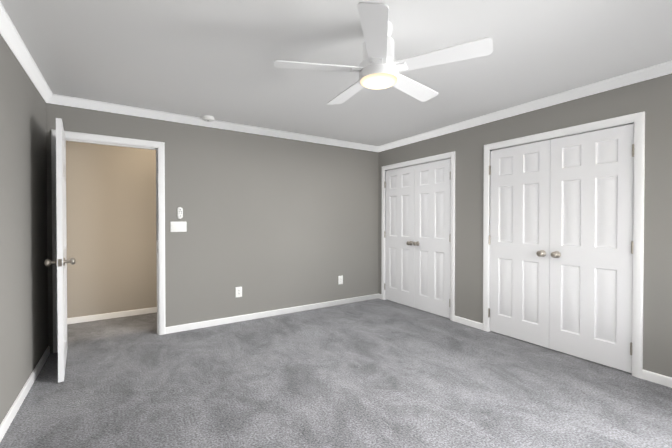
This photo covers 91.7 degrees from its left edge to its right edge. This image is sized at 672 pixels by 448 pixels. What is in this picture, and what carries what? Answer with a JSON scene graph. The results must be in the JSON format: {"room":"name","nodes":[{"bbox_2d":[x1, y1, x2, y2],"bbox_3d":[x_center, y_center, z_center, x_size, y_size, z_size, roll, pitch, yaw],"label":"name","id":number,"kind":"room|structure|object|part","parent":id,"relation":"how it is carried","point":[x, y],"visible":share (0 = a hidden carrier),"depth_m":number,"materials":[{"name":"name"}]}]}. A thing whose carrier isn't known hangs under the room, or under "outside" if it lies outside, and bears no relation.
{"room":"empty bedroom","nodes":[
{"label":"empty bedroom","id":0,"kind":"room"},
{"bbox_2d":[0,34,47,423],"bbox_3d":[-1.416,0.026,0.959,0.120,2.425,4.920,0,1,-33],"label":"wall","id":1,"kind":"structure","parent":0,"point":[23,267],"depth_m":2.28,"materials":[{"name":"grey paint"}]},
{"bbox_2d":[0,346,49,441],"bbox_3d":[-1.392,1.201,1.058,0.014,0.072,4.800,0,1,-33],"label":"baseboard","id":2,"kind":"structure","parent":1,"relation":"attached to","point":[9,417],"depth_m":2.23,"materials":[{"name":"white wood"}]},
{"bbox_2d":[0,2,55,103],"bbox_3d":[-1.376,-1.149,1.044,0.055,0.078,4.800,0,1,-33],"label":"crown molding","id":3,"kind":"structure","parent":1,"relation":"attached to","point":[9,33],"depth_m":2.24,"materials":[{"name":"white wood"}]},
{"bbox_2d":[66,141,156,317],"bbox_3d":[-2.643,-0.009,4.383,4.430,2.425,0.120,0,1,-33],"label":"wall","id":4,"kind":"structure","parent":0,"point":[111,215],"depth_m":4.15,"materials":[{"name":"beige paint"}]},
{"bbox_2d":[67,307,156,323],"bbox_3d":[-2.606,1.167,4.339,4.190,0.072,0.014,0,1,-33],"label":"baseboard","id":5,"kind":"structure","parent":4,"relation":"attached to","point":[80,319],"depth_m":4.15,"materials":[{"name":"white wood"}]},
{"bbox_2d":[46,103,378,352],"bbox_3d":[-1.043,-0.008,4.205,4.280,2.425,0.120,0,1,-33],"label":"wall","id":6,"kind":"structure","parent":0,"point":[274,223],"depth_m":4.12,"materials":[{"name":"grey paint"}]},
{"bbox_2d":[56,118,67,382],"bbox_3d":[-2.354,0.200,2.805,0.035,2.014,0.806,0,1,-38],"label":"door leaf","id":7,"kind":"structure","parent":6,"relation":"in","point":[61,238],"depth_m":2.50,"materials":[{"name":"white wood"}]},
{"bbox_2d":[45,257,75,266],"bbox_3d":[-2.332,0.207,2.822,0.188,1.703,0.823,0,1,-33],"label":"door knob","id":8,"kind":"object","parent":7,"relation":"attached to","point":[71,261],"depth_m":2.51,"materials":[{"name":"silver metal"}]},
{"bbox_2d":[51,129,165,352],"bbox_3d":[-2.312,0.161,3.385,0.944,2.104,0.162,0,1,-33],"label":"door frame","id":9,"kind":"structure","parent":6,"relation":"attached to","point":[159,147],"depth_m":3.48,"materials":[{"name":"white wood"}]},
{"bbox_2d":[170,222,186,231],"bbox_3d":[-1.763,0.030,3.655,0.164,0.116,0.019,0,1,-33],"label":"light switch","id":10,"kind":"object","parent":6,"relation":"attached to","point":[178,226],"visible":1,"depth_m":3.66,"materials":[{"name":"white plastic"}]},
{"bbox_2d":[177,207,182,218],"bbox_3d":[-1.749,-0.125,3.660,0.057,0.132,0.024,0,1,-33],"label":"remote holder","id":11,"kind":"object","parent":6,"relation":"attached to","point":[179,212],"visible":1,"depth_m":3.65,"materials":[{"name":"white plastic"}]},
{"bbox_2d":[56,94,379,151],"bbox_3d":[-1.004,-1.180,4.114,3.900,0.078,0.055,0,1,-33],"label":"crown molding","id":12,"kind":"structure","parent":6,"relation":"attached to","point":[60,99],"depth_m":3.72,"materials":[{"name":"white wood"}]},
{"bbox_2d":[236,287,241,296],"bbox_3d":[-1.201,0.842,4.034,0.080,0.127,0.009,0,1,-33],"label":"electrical outlet","id":13,"kind":"object","parent":6,"relation":"attached to","point":[238,291],"visible":1,"depth_m":4.03,"materials":[{"name":"white plastic"}]},
{"bbox_2d":[166,293,379,333],"bbox_3d":[-0.591,1.166,4.421,3.060,0.072,0.030,0,1,-33],"label":"baseboard","id":14,"kind":"structure","parent":6,"relation":"attached to","point":[184,327],"depth_m":4.20,"materials":[{"name":"white wood"}]},
{"bbox_2d":[338,275,342,283],"bbox_3d":[0.070,0.833,4.859,0.080,0.127,0.009,0,1,-33],"label":"electrical outlet","id":15,"kind":"object","parent":6,"relation":"attached to","point":[340,279],"visible":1,"depth_m":4.86,"materials":[{"name":"white plastic"}]},
{"bbox_2d":[0,298,671,447],"bbox_3d":[0.296,1.276,2.154,4.280,0.100,5.040,0,1,-33],"label":"floor carpet","id":16,"kind":"object","parent":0,"point":[376,373],"visible":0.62,"depth_m":2.38,"materials":[{"name":"grey carpet"}]},
{"bbox_2d":[0,0,671,145],"bbox_3d":[0.611,-1.251,2.333,5.030,0.100,5.040,0,1,-33],"label":"ceiling","id":17,"kind":"structure","parent":0,"point":[215,59],"depth_m":2.30,"materials":[{"name":"white paint"}]},
{"bbox_2d":[202,115,213,121],"bbox_3d":[-1.449,-1.192,3.697,0.134,0.046,0.134,0,1,-33],"label":"smoke detector","id":18,"kind":"object","parent":17,"relation":"attached to","point":[207,118],"visible":1,"depth_m":3.65,"materials":[{"name":"white plastic"}]},
{"bbox_2d":[274,2,492,104],"bbox_3d":[0.259,-1.026,2.022,1.214,0.344,1.199,0,1,-33],"label":"fan","id":19,"kind":"object","parent":17,"relation":"hanging from","point":[380,67],"visible":1,"depth_m":1.87,"materials":[{"name":"white plastic"}]},
{"bbox_3d":[-0.100,-0.930,1.937,0.528,0.012,0.136,0,12,-8],"label":"blade","id":20,"kind":"part","parent":19,"relation":"part of","materials":[{"name":"white plastic"}]},
{"bbox_3d":[0.099,-0.934,2.316,0.136,0.012,0.528,-13,6,-26],"label":"blade","id":21,"kind":"part","parent":19,"relation":"part of","materials":[{"name":"white plastic"}]},
{"bbox_3d":[0.198,-0.927,1.630,0.136,0.012,0.528,11,2,9],"label":"blade","id":22,"kind":"part","parent":19,"relation":"part of","materials":[{"name":"white plastic"}]},
{"bbox_3d":[0.521,-0.933,2.243,0.528,0.012,0.136,-1,-10,-44],"label":"blade","id":23,"kind":"part","parent":19,"relation":"part of","materials":[{"name":"white plastic"}]},
{"bbox_3d":[0.582,-0.929,1.819,0.528,0.012,0.136,0,-10,28],"label":"blade","id":24,"kind":"part","parent":19,"relation":"part of","materials":[{"name":"white plastic"}]},
{"bbox_2d":[378,73,671,376],"bbox_3d":[2.074,0.002,3.223,0.120,2.425,4.920,0,1,-33],"label":"wall","id":25,"kind":"structure","parent":0,"point":[652,98],"depth_m":2.84,"materials":[{"name":"grey paint"}]},
{"bbox_2d":[385,166,414,307],"bbox_3d":[0.956,0.179,4.879,0.035,2.014,0.610,0,1,-33],"label":"closet door leaf","id":26,"kind":"structure","parent":25,"relation":"in","point":[399,226],"depth_m":4.85,"materials":[{"name":"white wood"}]},
{"bbox_2d":[384,172,450,306],"bbox_3d":[1.077,0.189,4.592,0.076,1.703,1.245,0,1,-33],"label":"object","id":27,"kind":"structure","parent":25,"relation":"in","point":[417,243],"depth_m":4.62,"materials":[{"name":"silver metal"}]},
{"bbox_3d":[0.900,0.186,4.866,0.076,1.703,0.592,0,1,-33],"label":"knob","id":28,"kind":"part","parent":27,"relation":"part of","materials":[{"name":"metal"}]},
{"bbox_2d":[381,151,454,320],"bbox_3d":[1.146,0.148,4.636,0.139,2.104,1.362,0,1,-33],"label":"trim","id":29,"kind":"structure","parent":25,"relation":"attached to","point":[444,156],"depth_m":4.17,"materials":[{"name":"white wood"}]},
{"bbox_2d":[414,159,450,317],"bbox_3d":[1.290,0.184,4.365,0.035,2.014,0.610,0,1,-33],"label":"closet door leaf","id":30,"kind":"structure","parent":25,"relation":"in","point":[432,230],"depth_m":4.33,"materials":[{"name":"white wood"}]},
{"bbox_2d":[454,316,482,329],"bbox_3d":[1.574,1.172,3.883,0.014,0.072,0.387,0,1,-33],"label":"baseboard","id":31,"kind":"structure","parent":25,"relation":"attached to","point":[478,325],"depth_m":3.87,"materials":[{"name":"white wood"}]},
{"bbox_2d":[490,140,550,347],"bbox_3d":[1.909,0.194,3.412,0.035,2.014,0.610,0,1,-33],"label":"closet door leaf","id":32,"kind":"structure","parent":25,"relation":"in","point":[519,235],"depth_m":3.37,"materials":[{"name":"white wood"}]},
{"bbox_2d":[380,60,671,151],"bbox_3d":[1.968,-1.171,3.214,0.055,0.078,4.800,0,1,-33],"label":"crown molding","id":33,"kind":"structure","parent":25,"relation":"attached to","point":[662,69],"depth_m":3.09,"materials":[{"name":"white wood"}]},
{"bbox_2d":[488,144,633,354],"bbox_3d":[2.030,0.204,3.125,0.076,1.703,1.245,0,1,-33],"label":"door hardware","id":34,"kind":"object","parent":25,"relation":"in","point":[542,253],"depth_m":3.07,"materials":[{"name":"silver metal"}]},
{"bbox_3d":[1.852,0.201,3.399,0.076,1.703,0.592,0,1,-33],"label":"knob","id":35,"kind":"part","parent":34,"relation":"part of","materials":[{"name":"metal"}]},
{"bbox_2d":[483,111,644,378],"bbox_3d":[2.098,0.164,3.169,0.139,2.104,1.362,0,1,-33],"label":"trim","id":36,"kind":"structure","parent":25,"relation":"attached to","point":[637,120],"depth_m":2.62,"materials":[{"name":"white wood"}]},
{"bbox_2d":[549,124,633,372],"bbox_3d":[2.243,0.199,2.898,0.035,2.014,0.610,0,1,-33],"label":"closet door leaf","id":37,"kind":"structure","parent":25,"relation":"in","point":[591,236],"depth_m":2.85,"materials":[{"name":"white wood"}]},
{"bbox_2d":[642,369,671,387],"bbox_3d":[2.848,1.192,1.919,0.014,0.072,1.569,0,1,-33],"label":"baseboard","id":38,"kind":"structure","parent":25,"relation":"attached to","point":[657,378],"depth_m":2.50,"materials":[{"name":"white wood"}]},
{"label":"outside","id":39,"kind":"structure","parent":0,"visible":0},
{"bbox_2d":[67,312,156,345],"bbox_3d":[-2.398,1.257,4.018,4.190,0.100,1.020,0,1,-33],"label":"floor","id":40,"kind":"structure","parent":39,"point":[97,330],"depth_m":3.77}
]}

